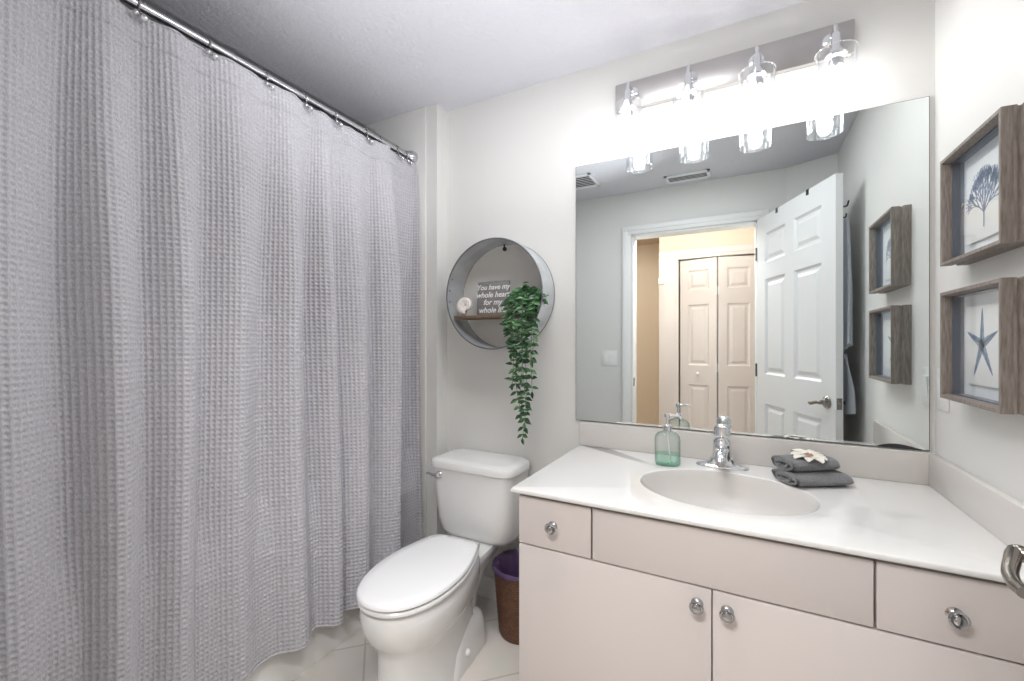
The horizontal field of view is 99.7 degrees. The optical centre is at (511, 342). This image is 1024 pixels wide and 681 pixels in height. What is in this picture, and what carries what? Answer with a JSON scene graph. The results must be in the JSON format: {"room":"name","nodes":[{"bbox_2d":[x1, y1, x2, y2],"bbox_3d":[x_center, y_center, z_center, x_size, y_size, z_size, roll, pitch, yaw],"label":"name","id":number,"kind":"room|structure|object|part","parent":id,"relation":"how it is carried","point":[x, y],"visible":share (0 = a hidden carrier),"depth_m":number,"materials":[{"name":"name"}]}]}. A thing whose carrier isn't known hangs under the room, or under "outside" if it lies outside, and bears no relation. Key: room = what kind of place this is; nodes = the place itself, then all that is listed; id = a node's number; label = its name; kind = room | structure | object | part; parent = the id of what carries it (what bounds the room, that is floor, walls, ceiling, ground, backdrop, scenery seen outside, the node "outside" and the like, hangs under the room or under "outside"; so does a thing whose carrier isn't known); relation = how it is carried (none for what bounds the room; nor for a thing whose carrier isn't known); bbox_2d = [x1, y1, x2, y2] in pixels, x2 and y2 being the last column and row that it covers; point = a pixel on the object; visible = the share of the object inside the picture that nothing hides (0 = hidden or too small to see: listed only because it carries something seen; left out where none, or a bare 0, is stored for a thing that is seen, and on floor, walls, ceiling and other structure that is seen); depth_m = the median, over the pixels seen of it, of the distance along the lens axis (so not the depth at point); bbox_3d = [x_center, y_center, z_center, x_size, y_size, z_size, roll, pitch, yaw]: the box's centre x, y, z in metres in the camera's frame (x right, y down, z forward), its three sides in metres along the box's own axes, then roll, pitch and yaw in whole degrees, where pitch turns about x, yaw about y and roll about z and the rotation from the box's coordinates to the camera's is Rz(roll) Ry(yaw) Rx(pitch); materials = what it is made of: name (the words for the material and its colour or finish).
{"room":"bathroom","nodes":[
{"label":"bathroom","id":0,"kind":"room"},
{"bbox_2d":[393,146,403,160],"bbox_3d":[-0.559,-0.927,2.103,0.067,0.079,0.038,0,0,28],"label":"curtain hook","id":1,"kind":"object","parent":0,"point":[399,155],"visible":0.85,"depth_m":2.09,"materials":[{"name":"silver metal"}]},
{"bbox_2d":[293,595,518,680],"bbox_3d":[-0.453,1.294,0.213,3.800,0.100,3.950,0,0,28],"label":"floor","id":2,"kind":"structure","parent":0,"point":[355,659],"depth_m":1.69,"materials":[{"name":"tile"}]},
{"bbox_2d":[246,608,360,680],"bbox_3d":[-1.189,1.054,1.681,0.756,0.380,1.584,0,0,28],"label":"bathtub","id":3,"kind":"object","parent":2,"relation":"on","point":[285,666],"visible":0.02,"depth_m":1.66,"materials":[{"name":"white ceramic"}]},
{"bbox_2d":[356,449,529,680],"bbox_3d":[-0.285,0.885,1.729,0.440,0.718,0.827,0,0,28],"label":"toilet","id":4,"kind":"object","parent":2,"relation":"on","point":[421,616],"visible":1,"depth_m":1.61,"materials":[{"name":"white ceramic"}]},
{"bbox_3d":[-0.333,0.825,1.585,0.332,0.023,0.528,0,0,28],"label":"seat lid","id":5,"kind":"part","parent":4,"relation":"part of","materials":[{"name":"white plastic"}]},
{"bbox_3d":[-0.332,0.848,1.587,0.332,0.018,0.524,0,0,28],"label":"seat","id":6,"kind":"part","parent":4,"relation":"part of","materials":[{"name":"white plastic"}]},
{"bbox_3d":[-0.353,0.596,1.963,0.077,0.032,0.029,0,0,28],"label":"flush lever","id":7,"kind":"part","parent":4,"relation":"part of","materials":[{"name":"silver metal"}]},
{"bbox_3d":[-0.147,0.548,1.987,0.440,0.044,0.241,0,0,28],"label":"tank lid","id":8,"kind":"part","parent":4,"relation":"part of","materials":[{"name":"white ceramic"}]},
{"bbox_3d":[-0.145,0.728,1.991,0.420,0.317,0.222,0,0,28],"label":"tank","id":9,"kind":"part","parent":4,"relation":"part of","materials":[{"name":"white ceramic"}]},
{"bbox_2d":[492,548,518,644],"bbox_3d":[0.043,1.097,1.871,0.263,0.295,0.263,0,0,28],"label":"wastebasket","id":10,"kind":"object","parent":2,"relation":"on","point":[505,566],"visible":0.41,"depth_m":1.79,"materials":[{"name":"wicker"}]},
{"bbox_2d":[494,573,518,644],"bbox_3d":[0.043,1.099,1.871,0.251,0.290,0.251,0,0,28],"label":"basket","id":11,"kind":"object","parent":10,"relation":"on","point":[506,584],"depth_m":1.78,"materials":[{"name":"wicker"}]},
{"bbox_2d":[519,494,1023,680],"bbox_3d":[0.664,0.852,1.327,1.138,0.784,0.658,0,0,28],"label":"vanity cabinet","id":12,"kind":"object","parent":2,"relation":"on","point":[605,595],"visible":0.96,"depth_m":1.06,"materials":[{"name":"grey laminate"}]},
{"bbox_3d":[0.114,0.542,1.265,0.034,0.034,0.032,0,0,28],"label":"knob","id":13,"kind":"part","parent":12,"relation":"part of","materials":[{"name":"silver metal"}]},
{"bbox_3d":[0.127,0.541,1.286,0.228,0.144,0.019,0,0,28],"label":"drawer","id":14,"kind":"part","parent":12,"relation":"part of","materials":[{"name":"grey laminate"}]},
{"bbox_3d":[0.264,0.878,1.213,0.539,0.522,0.019,0,0,28],"label":"cabinet door","id":15,"kind":"part","parent":12,"relation":"part of","materials":[{"name":"grey laminate"}]},
{"bbox_3d":[0.462,0.659,1.079,0.034,0.034,0.032,0,0,28],"label":"knob","id":16,"kind":"part","parent":12,"relation":"part of","materials":[{"name":"silver metal"}]},
{"bbox_3d":[0.522,0.659,1.047,0.034,0.034,0.032,0,0,28],"label":"knob","id":17,"kind":"part","parent":12,"relation":"part of","materials":[{"name":"silver metal"}]},
{"bbox_2d":[511,421,1023,582],"bbox_3d":[0.659,0.468,1.338,1.160,0.252,0.646,0,0,28],"label":"countertop","id":18,"kind":"structure","parent":12,"relation":"on","point":[922,509],"depth_m":1.27,"materials":[{"name":"white stone"}]},
{"bbox_2d":[655,413,681,466],"bbox_3d":[0.570,0.349,1.574,0.092,0.188,0.066,0,0,14],"label":"soap dispenser","id":19,"kind":"object","parent":18,"relation":"on","point":[667,427],"visible":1,"depth_m":1.57,"materials":[{"name":"green glass"}]},
{"bbox_2d":[696,423,748,470],"bbox_3d":[0.722,0.366,1.524,0.170,0.155,0.153,0,0,-31],"label":"faucet","id":20,"kind":"object","parent":18,"relation":"on","point":[721,458],"visible":1,"depth_m":1.51,"materials":[{"name":"silver metal"}]},
{"bbox_3d":[0.719,0.384,1.482,0.050,0.048,0.128,0,0,28],"label":"spout","id":21,"kind":"part","parent":20,"relation":"part of","materials":[{"name":"silver metal"}]},
{"bbox_3d":[0.742,0.312,1.527,0.057,0.047,0.089,0,0,28],"label":"lever handle","id":22,"kind":"part","parent":20,"relation":"part of","materials":[{"name":"silver metal"}]},
{"bbox_3d":[0.750,0.427,1.540,0.172,0.034,0.060,0,0,28],"label":"plate","id":23,"kind":"part","parent":20,"relation":"part of","materials":[{"name":"silver metal"}]},
{"bbox_2d":[641,470,818,515],"bbox_3d":[0.643,0.520,1.317,0.482,0.148,0.382,0,0,28],"label":"sink basin","id":24,"kind":"object","parent":18,"relation":"in","point":[744,494],"depth_m":1.45,"materials":[{"name":"white ceramic"}]},
{"bbox_2d":[771,468,853,486],"bbox_3d":[0.952,0.424,1.371,0.192,0.039,0.128,0,0,-5],"label":"rolled towel","id":25,"kind":"object","parent":18,"relation":"on","point":[824,477],"visible":0.82,"depth_m":1.33,"materials":[{"name":"grey fabric"}]},
{"bbox_2d":[771,455,839,471],"bbox_3d":[0.944,0.385,1.391,0.172,0.043,0.103,0,0,-8],"label":"rolled towel","id":26,"kind":"object","parent":25,"relation":"on","point":[788,463],"visible":0.92,"depth_m":1.35,"materials":[{"name":"grey fabric"}]},
{"bbox_2d":[790,449,826,463],"bbox_3d":[0.947,0.358,1.378,0.095,0.023,0.103,0,0,25],"label":"fabric flower","id":27,"kind":"object","parent":26,"relation":"on","point":[809,455],"visible":1,"depth_m":1.37,"materials":[{"name":"white fabric"}]},
{"bbox_3d":[0.766,0.878,0.945,0.591,0.522,0.019,0,0,28],"label":"cabinet door","id":28,"kind":"part","parent":12,"relation":"part of","materials":[{"name":"grey laminate"}]},
{"bbox_3d":[0.907,0.541,0.870,0.272,0.144,0.019,0,0,28],"label":"drawer","id":29,"kind":"part","parent":12,"relation":"part of","materials":[{"name":"grey laminate"}]},
{"bbox_3d":[0.883,0.546,0.855,0.034,0.034,0.032,0,0,28],"label":"knob","id":30,"kind":"part","parent":12,"relation":"part of","materials":[{"name":"silver metal"}]},
{"bbox_2d":[427,104,446,536],"bbox_3d":[-0.757,0.024,2.480,0.972,2.440,0.205,0,0,28],"label":"wall","id":31,"kind":"structure","parent":0,"point":[436,116],"depth_m":2.18,"materials":[{"name":"white paint"}]},
{"bbox_2d":[355,107,426,537],"bbox_3d":[-0.792,0.024,2.376,0.808,2.440,0.012,0,0,28],"label":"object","id":32,"kind":"structure","parent":31,"relation":"attached to","point":[408,131],"depth_m":2.19,"materials":[{"name":"white paint"}]},
{"bbox_2d":[119,0,806,126],"bbox_3d":[-0.296,-1.246,1.302,3.053,0.100,1.880,0,0,28],"label":"ceiling","id":33,"kind":"structure","parent":0,"point":[369,62],"depth_m":1.68,"materials":[{"name":"white paint"}]},
{"bbox_2d":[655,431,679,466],"bbox_3d":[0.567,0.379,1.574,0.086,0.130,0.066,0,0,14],"label":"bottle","id":34,"kind":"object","parent":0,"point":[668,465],"depth_m":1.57,"materials":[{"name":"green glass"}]},
{"bbox_2d":[447,0,934,576],"bbox_3d":[0.575,0.024,1.818,2.001,2.440,0.120,0,0,28],"label":"wall","id":35,"kind":"structure","parent":0,"point":[513,158],"depth_m":1.94,"materials":[{"name":"white paint"}]},
{"bbox_2d":[477,574,495,600],"bbox_3d":[-0.015,1.193,2.056,0.736,0.102,0.015,0,0,28],"label":"baseboard","id":36,"kind":"structure","parent":35,"relation":"attached to","point":[486,588],"depth_m":2.10,"materials":[{"name":"white paint"}]},
{"bbox_2d":[446,237,554,349],"bbox_3d":[-0.061,-0.222,2.006,0.507,0.505,0.142,0,0,28],"label":"round wall shelf","id":37,"kind":"object","parent":35,"relation":"attached to","point":[459,274],"visible":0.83,"depth_m":2.04,"materials":[{"name":"grey"}]},
{"bbox_2d":[457,297,471,315],"bbox_3d":[-0.226,-0.173,2.061,0.077,0.089,0.039,0,0,8],"label":"seashell","id":38,"kind":"object","parent":37,"relation":"on","point":[462,309],"visible":1,"depth_m":2.05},
{"bbox_2d":[477,280,509,314],"bbox_3d":[-0.085,-0.209,2.028,0.181,0.162,0.024,0,0,28],"label":"word sign","id":39,"kind":"object","parent":37,"relation":"on","point":[491,294],"visible":0.93,"depth_m":2.02,"materials":[{"name":"grey paint"}]},
{"bbox_2d":[499,282,548,444],"bbox_3d":[0.057,0.083,1.868,0.202,0.703,0.170,0,0,28],"label":"trailing plant","id":40,"kind":"object","parent":37,"relation":"hanging from","point":[526,296],"visible":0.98,"depth_m":1.82,"materials":[{"name":"green plant"}]},
{"bbox_2d":[613,19,858,153],"bbox_3d":[0.753,-0.915,1.558,0.795,0.316,0.172,0,0,28],"label":"vanity light","id":41,"kind":"object","parent":35,"relation":"attached to","point":[831,44],"visible":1,"depth_m":1.56,"materials":[{"name":"silver metal"}]},
{"bbox_2d":[620,88,635,119],"bbox_3d":[0.453,-0.932,1.685,0.060,0.112,0.060,0,0,28],"label":"socket","id":42,"kind":"object","parent":41,"relation":"attached to","point":[628,107],"depth_m":1.67,"materials":[{"name":"silver metal"}]},
{"bbox_3d":[0.453,-0.844,1.685,0.114,0.172,0.114,0,0,28],"label":"lamp shade","id":43,"kind":"part","parent":41,"relation":"part of","materials":[{"name":"clear glass"}]},
{"bbox_3d":[0.453,-0.836,1.685,0.052,0.083,0.052,0,0,28],"label":"bulb","id":44,"kind":"part","parent":41,"relation":"part of","materials":[{"name":"white glass"}]},
{"bbox_3d":[0.472,-1.006,1.722,0.048,0.071,0.098,0,0,28],"label":"arm","id":45,"kind":"part","parent":41,"relation":"part of","materials":[{"name":"silver metal"}]},
{"bbox_2d":[679,72,696,104],"bbox_3d":[0.646,-0.932,1.582,0.060,0.112,0.060,0,0,28],"label":"socket","id":46,"kind":"object","parent":41,"relation":"attached to","point":[687,94],"depth_m":1.57,"materials":[{"name":"silver metal"}]},
{"bbox_3d":[0.646,-0.844,1.582,0.114,0.172,0.114,0,0,28],"label":"lamp shade","id":47,"kind":"part","parent":41,"relation":"part of","materials":[{"name":"clear glass"}]},
{"bbox_3d":[0.646,-0.836,1.582,0.052,0.083,0.052,0,0,28],"label":"bulb","id":48,"kind":"part","parent":41,"relation":"part of","materials":[{"name":"white glass"}]},
{"bbox_3d":[0.665,-1.006,1.619,0.048,0.071,0.098,0,0,28],"label":"arm","id":49,"kind":"part","parent":41,"relation":"part of","materials":[{"name":"silver metal"}]},
{"bbox_3d":[0.859,-1.006,1.516,0.048,0.071,0.098,0,0,28],"label":"arm","id":50,"kind":"part","parent":41,"relation":"part of","materials":[{"name":"silver metal"}]},
{"bbox_2d":[747,53,766,89],"bbox_3d":[0.840,-0.932,1.479,0.060,0.112,0.060,0,0,28],"label":"socket","id":51,"kind":"object","parent":41,"relation":"attached to","point":[756,77],"depth_m":1.47,"materials":[{"name":"silver metal"}]},
{"bbox_3d":[0.840,-0.844,1.479,0.114,0.172,0.114,0,0,28],"label":"lamp shade","id":52,"kind":"part","parent":41,"relation":"part of","materials":[{"name":"clear glass"}]},
{"bbox_3d":[0.840,-0.836,1.479,0.052,0.083,0.052,0,0,28],"label":"bulb","id":53,"kind":"part","parent":41,"relation":"part of","materials":[{"name":"white glass"}]},
{"bbox_3d":[1.052,-1.006,1.413,0.048,0.071,0.098,0,0,28],"label":"arm","id":54,"kind":"part","parent":41,"relation":"part of","materials":[{"name":"silver metal"}]},
{"bbox_2d":[824,31,847,70],"bbox_3d":[1.033,-0.932,1.376,0.060,0.112,0.060,0,0,28],"label":"socket","id":55,"kind":"object","parent":41,"relation":"attached to","point":[835,57],"depth_m":1.36,"materials":[{"name":"silver metal"}]},
{"bbox_3d":[1.033,-0.836,1.376,0.052,0.083,0.052,0,0,28],"label":"bulb","id":56,"kind":"part","parent":41,"relation":"part of","materials":[{"name":"white glass"}]},
{"bbox_3d":[1.033,-0.844,1.376,0.114,0.172,0.114,0,0,28],"label":"lamp shade","id":57,"kind":"part","parent":41,"relation":"part of","materials":[{"name":"clear glass"}]},
{"bbox_2d":[576,96,929,450],"bbox_3d":[0.795,-0.217,1.627,1.164,1.113,0.009,0,0,28],"label":"wall mirror","id":58,"kind":"object","parent":35,"relation":"attached to","point":[774,282],"visible":0.98,"depth_m":1.55,"materials":[{"name":"grey mirror"}]},
{"bbox_2d":[580,421,935,484],"bbox_3d":[0.808,0.393,1.614,1.154,0.102,0.020,0,0,28],"label":"backsplash","id":59,"kind":"structure","parent":35,"relation":"attached to","point":[897,465],"depth_m":1.56,"materials":[{"name":"white stone"}]},
{"bbox_2d":[935,0,1023,502],"bbox_3d":[0.981,0.024,0.579,0.120,2.440,1.925,0,0,28],"label":"wall","id":60,"kind":"structure","parent":0,"point":[979,44],"depth_m":1.12,"materials":[{"name":"white paint"}]},
{"bbox_2d":[937,368,948,411],"bbox_3d":[1.286,0.139,1.292,0.011,0.125,0.078,0,0,28],"label":"switch plate","id":61,"kind":"object","parent":60,"relation":"attached to","point":[942,404],"visible":0.59,"depth_m":1.30,"materials":[{"name":"white plastic"}]},
{"bbox_2d":[940,103,1023,266],"bbox_3d":[1.119,-0.351,1.027,0.056,0.286,0.314,0,0,28],"label":"picture","id":62,"kind":"object","parent":60,"relation":"attached to","point":[982,178],"visible":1,"depth_m":1.03,"materials":[{"name":"brown wood"}]},
{"bbox_2d":[940,276,1023,415],"bbox_3d":[1.119,0.006,1.027,0.056,0.286,0.314,0,0,28],"label":"picture","id":63,"kind":"object","parent":60,"relation":"attached to","point":[982,324],"visible":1,"depth_m":1.03,"materials":[{"name":"brown wood"}]},
{"bbox_2d":[1000,544,1023,598],"bbox_3d":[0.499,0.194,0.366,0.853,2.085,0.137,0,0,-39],"label":"door handle","id":64,"kind":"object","parent":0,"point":[1013,554],"depth_m":0.60,"materials":[{"name":"silver metal"}]},
{"bbox_3d":[-0.712,0.024,0.458,2.753,2.440,0.120,0,0,28],"label":"wall","id":65,"kind":"structure","parent":0,"visible":0},
{"bbox_2d":[120,0,417,162],"bbox_3d":[-0.885,-0.948,1.518,0.072,0.072,1.588,0,0,28],"label":"curtain rod","id":66,"kind":"object","parent":65,"relation":"attached to","point":[145,9],"visible":0.76,"depth_m":1.48,"materials":[{"name":"silver metal"}]},
{"bbox_2d":[132,0,148,22],"bbox_3d":[-1.042,-0.927,1.197,0.067,0.079,0.038,0,0,28],"label":"curtain hook","id":67,"kind":"object","parent":66,"relation":"hanging from","point":[144,18],"visible":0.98,"depth_m":1.19,"materials":[{"name":"silver metal"}]},
{"bbox_2d":[204,38,218,60],"bbox_3d":[-0.956,-0.927,1.358,0.067,0.079,0.038,0,0,28],"label":"curtain hook","id":68,"kind":"object","parent":66,"relation":"hanging from","point":[214,56],"visible":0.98,"depth_m":1.35,"materials":[{"name":"silver metal"}]},
{"bbox_2d":[262,71,274,90],"bbox_3d":[-0.868,-0.927,1.522,0.067,0.079,0.038,0,0,28],"label":"curtain hook","id":69,"kind":"object","parent":66,"relation":"hanging from","point":[271,87],"visible":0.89,"depth_m":1.51,"materials":[{"name":"silver metal"}]},
{"bbox_2d":[0,0,422,680],"bbox_3d":[-0.821,0.091,1.489,0.120,2.006,1.556,0,0,28],"label":"shower curtain","id":70,"kind":"object","parent":69,"relation":"hanging from","point":[210,307],"visible":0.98,"depth_m":1.24,"materials":[{"name":"fabric"}]},
{"bbox_2d":[303,93,313,111],"bbox_3d":[-0.796,-0.927,1.659,0.067,0.079,0.038,0,0,28],"label":"curtain hook","id":71,"kind":"object","parent":66,"relation":"hanging from","point":[310,108],"visible":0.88,"depth_m":1.65,"materials":[{"name":"silver metal"}]},
{"bbox_2d":[331,110,342,127],"bbox_3d":[-0.730,-0.927,1.781,0.067,0.079,0.038,0,0,28],"label":"curtain hook","id":72,"kind":"object","parent":66,"relation":"hanging from","point":[340,124],"visible":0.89,"depth_m":1.77,"materials":[{"name":"silver metal"}]},
{"bbox_2d":[362,128,373,143],"bbox_3d":[-0.651,-0.927,1.930,0.067,0.079,0.038,0,0,28],"label":"curtain hook","id":73,"kind":"object","parent":66,"relation":"hanging from","point":[371,141],"visible":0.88,"depth_m":1.92,"materials":[{"name":"silver metal"}]},
{"bbox_2d":[405,151,412,165],"bbox_3d":[-0.528,-0.927,2.161,0.067,0.079,0.038,0,0,28],"label":"curtain hook","id":74,"kind":"object","parent":66,"relation":"hanging from","point":[408,160],"visible":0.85,"depth_m":2.15,"materials":[{"name":"silver metal"}]}
]}

